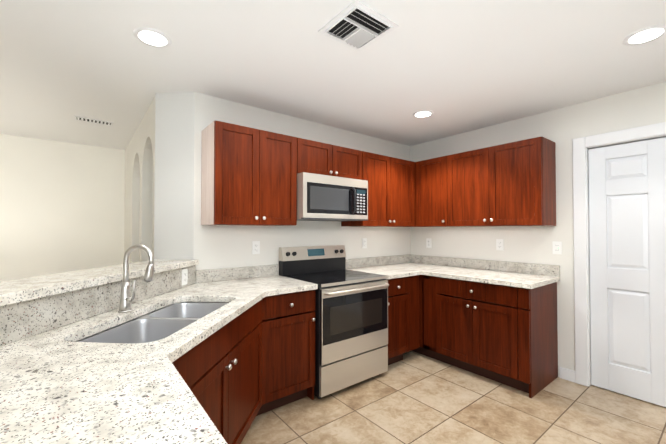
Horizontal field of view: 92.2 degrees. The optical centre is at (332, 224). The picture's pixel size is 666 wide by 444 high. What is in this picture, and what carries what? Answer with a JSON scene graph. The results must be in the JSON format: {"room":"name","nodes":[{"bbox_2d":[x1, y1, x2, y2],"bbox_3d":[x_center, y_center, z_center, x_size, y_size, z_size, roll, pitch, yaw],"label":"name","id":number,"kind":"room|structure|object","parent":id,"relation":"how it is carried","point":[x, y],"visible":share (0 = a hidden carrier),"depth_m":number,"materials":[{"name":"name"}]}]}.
{"room":"kitchen","nodes":[
{"label":"kitchen","id":0,"kind":"room"},
{"bbox_2d":[0,134,124,280],"bbox_3d":[-4.284,0.167,3.385,6.620,2.440,0.120,1,-1,-38],"label":"wall","id":1,"kind":"structure","parent":0,"point":[62,207],"depth_m":3.99,"materials":[{"name":"beige paint"}]},
{"bbox_2d":[124,95,155,262],"bbox_3d":[-2.105,0.169,3.537,0.125,2.440,2.335,1,-1,-38],"label":"wall","id":2,"kind":"structure","parent":0,"point":[139,187],"depth_m":3.22,"materials":[{"name":"beige paint"}]},
{"bbox_2d":[154,92,410,269],"bbox_3d":[-0.161,0.167,3.437,3.071,2.440,0.225,1,-1,-38],"label":"wall","id":3,"kind":"structure","parent":0,"point":[221,246],"depth_m":2.69,"materials":[{"name":"paint"}]},
{"bbox_2d":[201,120,300,225],"bbox_3d":[-0.687,-0.378,2.673,0.698,0.762,0.336,1,-1,-38],"label":"upper cabinet","id":4,"kind":"object","parent":3,"relation":"attached to","point":[248,176],"depth_m":2.51,"materials":[{"name":"brown wood"}]},
{"bbox_2d":[252,241,259,253],"bbox_3d":[-0.689,0.203,2.872,0.072,0.116,0.008,1,-1,-38],"label":"electrical outlet","id":5,"kind":"object","parent":3,"relation":"attached to","point":[255,247],"visible":1,"depth_m":2.87,"materials":[{"name":"white plastic"}]},
{"bbox_2d":[0,254,559,345],"bbox_3d":[0.272,0.381,2.059,3.848,0.148,2.469,1,-1,-38],"label":"backsplash","id":6,"kind":"structure","parent":3,"relation":"attached to","point":[24,319],"depth_m":1.88,"materials":[{"name":"grey stone"}]},
{"bbox_2d":[182,269,187,285],"bbox_3d":[-1.097,0.385,2.373,0.008,0.116,0.072,0,-1,5],"label":"electrical outlet","id":7,"kind":"object","parent":6,"relation":"attached to","point":[184,276],"visible":1,"depth_m":2.37,"materials":[{"name":"white plastic"}]},
{"bbox_2d":[301,138,364,179],"bbox_3d":[-0.110,-0.596,3.130,0.768,0.312,0.336,1,-1,-38],"label":"upper cabinet","id":8,"kind":"object","parent":3,"relation":"attached to","point":[321,158],"depth_m":2.99,"materials":[{"name":"brown wood"}]},
{"bbox_2d":[297,172,367,220],"bbox_3d":[-0.069,-0.241,3.072,0.758,0.394,0.466,1,-1,-38],"label":"microwave","id":9,"kind":"object","parent":8,"relation":"attached to","point":[320,197],"visible":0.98,"depth_m":2.88,"materials":[{"name":"silver metal"}]},
{"bbox_2d":[362,238,366,247],"bbox_3d":[0.365,0.212,3.700,0.072,0.116,0.008,1,-1,-38],"label":"electrical outlet","id":10,"kind":"object","parent":3,"relation":"attached to","point":[364,242],"visible":1,"depth_m":3.69,"materials":[{"name":"white plastic"}]},
{"bbox_2d":[341,152,414,226],"bbox_3d":[0.523,-0.363,3.624,0.840,0.762,0.336,1,-1,-38],"label":"upper cabinet","id":11,"kind":"object","parent":3,"relation":"attached to","point":[391,181],"depth_m":3.48,"materials":[{"name":"brown wood"}]},
{"bbox_2d":[0,0,665,149],"bbox_3d":[-1.050,-1.130,0.504,8.120,0.060,8.680,1,-1,-38],"label":"ceiling","id":12,"kind":"structure","parent":0,"point":[456,67],"depth_m":2.12,"materials":[{"name":"paint"}]},
{"bbox_2d":[74,116,113,125],"bbox_3d":[-2.422,-1.050,3.253,0.320,0.011,0.140,1,-1,-38],"label":"ceiling vent","id":13,"kind":"object","parent":12,"relation":"in","point":[90,120],"visible":0.98,"depth_m":3.25,"materials":[{"name":"white metal"}]},
{"bbox_2d":[133,27,171,47],"bbox_3d":[-1.038,-1.075,1.848,0.196,0.007,0.196,1,-1,-38],"label":"recessed light","id":14,"kind":"object","parent":12,"relation":"in","point":[151,37],"visible":1,"depth_m":1.83,"materials":[{"name":"white plastic"}]},
{"bbox_2d":[318,0,398,50],"bbox_3d":[0.138,-1.069,1.757,0.314,0.022,0.314,1,-1,-38],"label":"ceiling vent","id":15,"kind":"object","parent":12,"relation":"in","point":[357,25],"visible":1,"depth_m":1.74,"materials":[{"name":"white metal"}]},
{"bbox_2d":[412,110,433,117],"bbox_3d":[0.859,-1.055,3.059,0.196,0.007,0.196,1,-1,-38],"label":"recessed light","id":16,"kind":"object","parent":12,"relation":"in","point":[423,114],"visible":0.98,"depth_m":3.05,"materials":[{"name":"white plastic"}]},
{"bbox_2d":[623,24,665,45],"bbox_3d":[1.779,-1.075,1.824,0.196,0.007,0.196,1,-1,-38],"label":"recessed light","id":17,"kind":"object","parent":12,"relation":"in","point":[646,35],"visible":1,"depth_m":1.82,"materials":[{"name":"white plastic"}]},
{"bbox_2d":[241,351,665,443],"bbox_3d":[-1.050,1.364,0.463,8.120,0.050,8.680,1,-1,-38],"label":"floor","id":18,"kind":"structure","parent":0,"point":[412,397],"depth_m":2.31,"materials":[{"name":"tile"}]},
{"bbox_2d":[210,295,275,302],"bbox_3d":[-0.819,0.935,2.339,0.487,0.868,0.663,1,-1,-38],"label":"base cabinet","id":19,"kind":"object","parent":18,"relation":"on","point":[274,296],"depth_m":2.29,"materials":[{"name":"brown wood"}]},
{"bbox_2d":[0,275,317,443],"bbox_3d":[-0.497,0.465,1.452,1.890,0.040,2.468,1,-1,-38],"label":"countertop","id":20,"kind":"structure","parent":19,"relation":"on","point":[59,385],"depth_m":0.90,"materials":[{"name":"stone"}]},
{"bbox_2d":[118,244,153,312],"bbox_3d":[-1.021,0.274,1.662,0.148,0.348,0.141,1,-1,-38],"label":"faucet","id":21,"kind":"object","parent":20,"relation":"on","point":[126,300],"visible":1,"depth_m":1.65,"materials":[{"name":"silver metal"}]},
{"bbox_2d":[76,302,227,343],"bbox_3d":[-0.831,0.595,1.625,0.434,0.206,0.874,0,-1,5],"label":"undermount sink","id":22,"kind":"object","parent":20,"relation":"in","point":[163,322],"visible":0.23,"depth_m":1.67,"materials":[{"name":"silver metal"}]},
{"bbox_2d":[176,298,315,409],"bbox_3d":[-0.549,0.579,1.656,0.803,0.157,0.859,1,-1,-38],"label":"base cabinet","id":23,"kind":"object","parent":18,"relation":"on","point":[240,372],"depth_m":2.05,"materials":[{"name":"brown wood"}]},
{"bbox_2d":[279,245,388,398],"bbox_3d":[0.017,0.794,2.946,0.762,1.170,0.740,1,-1,-38],"label":"range","id":24,"kind":"object","parent":18,"relation":"on","point":[351,326],"visible":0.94,"depth_m":2.72,"materials":[{"name":"silver metal"}]},
{"bbox_2d":[387,277,406,364],"bbox_3d":[0.433,0.952,3.352,0.386,0.868,0.618,1,-1,-38],"label":"base cabinet","id":25,"kind":"object","parent":18,"relation":"on","point":[397,288],"depth_m":3.13,"materials":[{"name":"brown wood"}]},
{"bbox_2d":[407,275,426,355],"bbox_3d":[0.654,0.954,3.515,0.278,0.868,0.639,1,-1,-38],"label":"base cabinet","id":26,"kind":"object","parent":18,"relation":"on","point":[416,285],"depth_m":3.32,"materials":[{"name":"brown wood"}]},
{"bbox_2d":[427,276,458,356],"bbox_3d":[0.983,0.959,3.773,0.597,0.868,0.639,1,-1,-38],"label":"base cabinet","id":27,"kind":"object","parent":18,"relation":"on","point":[442,293],"depth_m":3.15,"materials":[{"name":"brown wood"}]},
{"bbox_2d":[346,262,559,288],"bbox_3d":[1.072,0.493,3.191,1.186,0.040,1.674,1,-1,-38],"label":"countertop","id":28,"kind":"structure","parent":27,"relation":"on","point":[503,278],"depth_m":3.12,"materials":[{"name":"stone"}]},
{"bbox_2d":[410,81,665,376],"bbox_3d":[2.923,0.142,1.902,0.120,2.440,6.000,1,-1,-38],"label":"wall","id":29,"kind":"structure","parent":0,"point":[562,128],"depth_m":2.93,"materials":[{"name":"paint"}]},
{"bbox_2d":[415,157,438,226],"bbox_3d":[1.238,-0.362,3.681,0.336,0.762,0.489,1,-1,-38],"label":"upper cabinet","id":30,"kind":"object","parent":29,"relation":"attached to","point":[426,171],"depth_m":3.64,"materials":[{"name":"brown wood"}]},
{"bbox_2d":[426,238,430,247],"bbox_3d":[1.194,0.227,3.995,0.008,0.116,0.072,1,-1,-38],"label":"electrical outlet","id":31,"kind":"object","parent":29,"relation":"attached to","point":[428,242],"visible":1,"depth_m":4.00,"materials":[{"name":"white plastic"}]},
{"bbox_2d":[439,137,555,226],"bbox_3d":[1.613,-0.369,3.205,0.336,0.762,0.956,1,-1,-38],"label":"upper cabinet","id":32,"kind":"object","parent":29,"relation":"attached to","point":[511,184],"depth_m":3.00,"materials":[{"name":"brown wood"}]},
{"bbox_2d":[496,239,503,250],"bbox_3d":[1.727,0.205,3.318,0.008,0.116,0.072,1,-1,-38],"label":"electrical outlet","id":33,"kind":"object","parent":29,"relation":"attached to","point":[499,244],"visible":1,"depth_m":3.31,"materials":[{"name":"white plastic"}]},
{"bbox_2d":[552,241,561,253],"bbox_3d":[2.041,0.209,2.918,0.008,0.116,0.072,1,-1,-38],"label":"outlet","id":34,"kind":"object","parent":29,"relation":"attached to","point":[557,247],"visible":1,"depth_m":2.92,"materials":[{"name":"white plastic"}]},
{"bbox_2d":[560,367,574,382],"bbox_3d":[3.385,1.301,1.187,0.013,0.100,4.335,1,-1,-38],"label":"baseboard","id":35,"kind":"structure","parent":29,"relation":"attached to","point":[567,374],"depth_m":2.84,"materials":[{"name":"white wood"}]},
{"bbox_2d":[572,122,665,386],"bbox_3d":[2.489,0.304,2.437,0.138,2.135,1.052,1,-1,-38],"label":"door frame","id":36,"kind":"structure","parent":29,"relation":"attached to","point":[582,146],"depth_m":2.76,"materials":[{"name":"white wood"}]},
{"bbox_2d":[588,137,665,406],"bbox_3d":[2.455,0.352,2.410,0.114,2.022,0.852,1,-1,-38],"label":"door","id":37,"kind":"structure","parent":29,"relation":"in","point":[627,212],"depth_m":2.56,"materials":[{"name":"white wood"}]},
{"bbox_3d":[-0.890,0.822,1.216,1.289,1.059,2.552,1,-1,-38],"label":"wall","id":38,"kind":"structure","parent":0,"visible":0},
{"bbox_2d":[0,259,198,305],"bbox_3d":[-0.962,0.271,1.220,1.471,0.040,2.673,1,-1,-38],"label":"granite bar ledge","id":39,"kind":"object","parent":38,"relation":"on","point":[21,290],"visible":0.96,"depth_m":1.53,"materials":[{"name":"white stone"}]}
]}

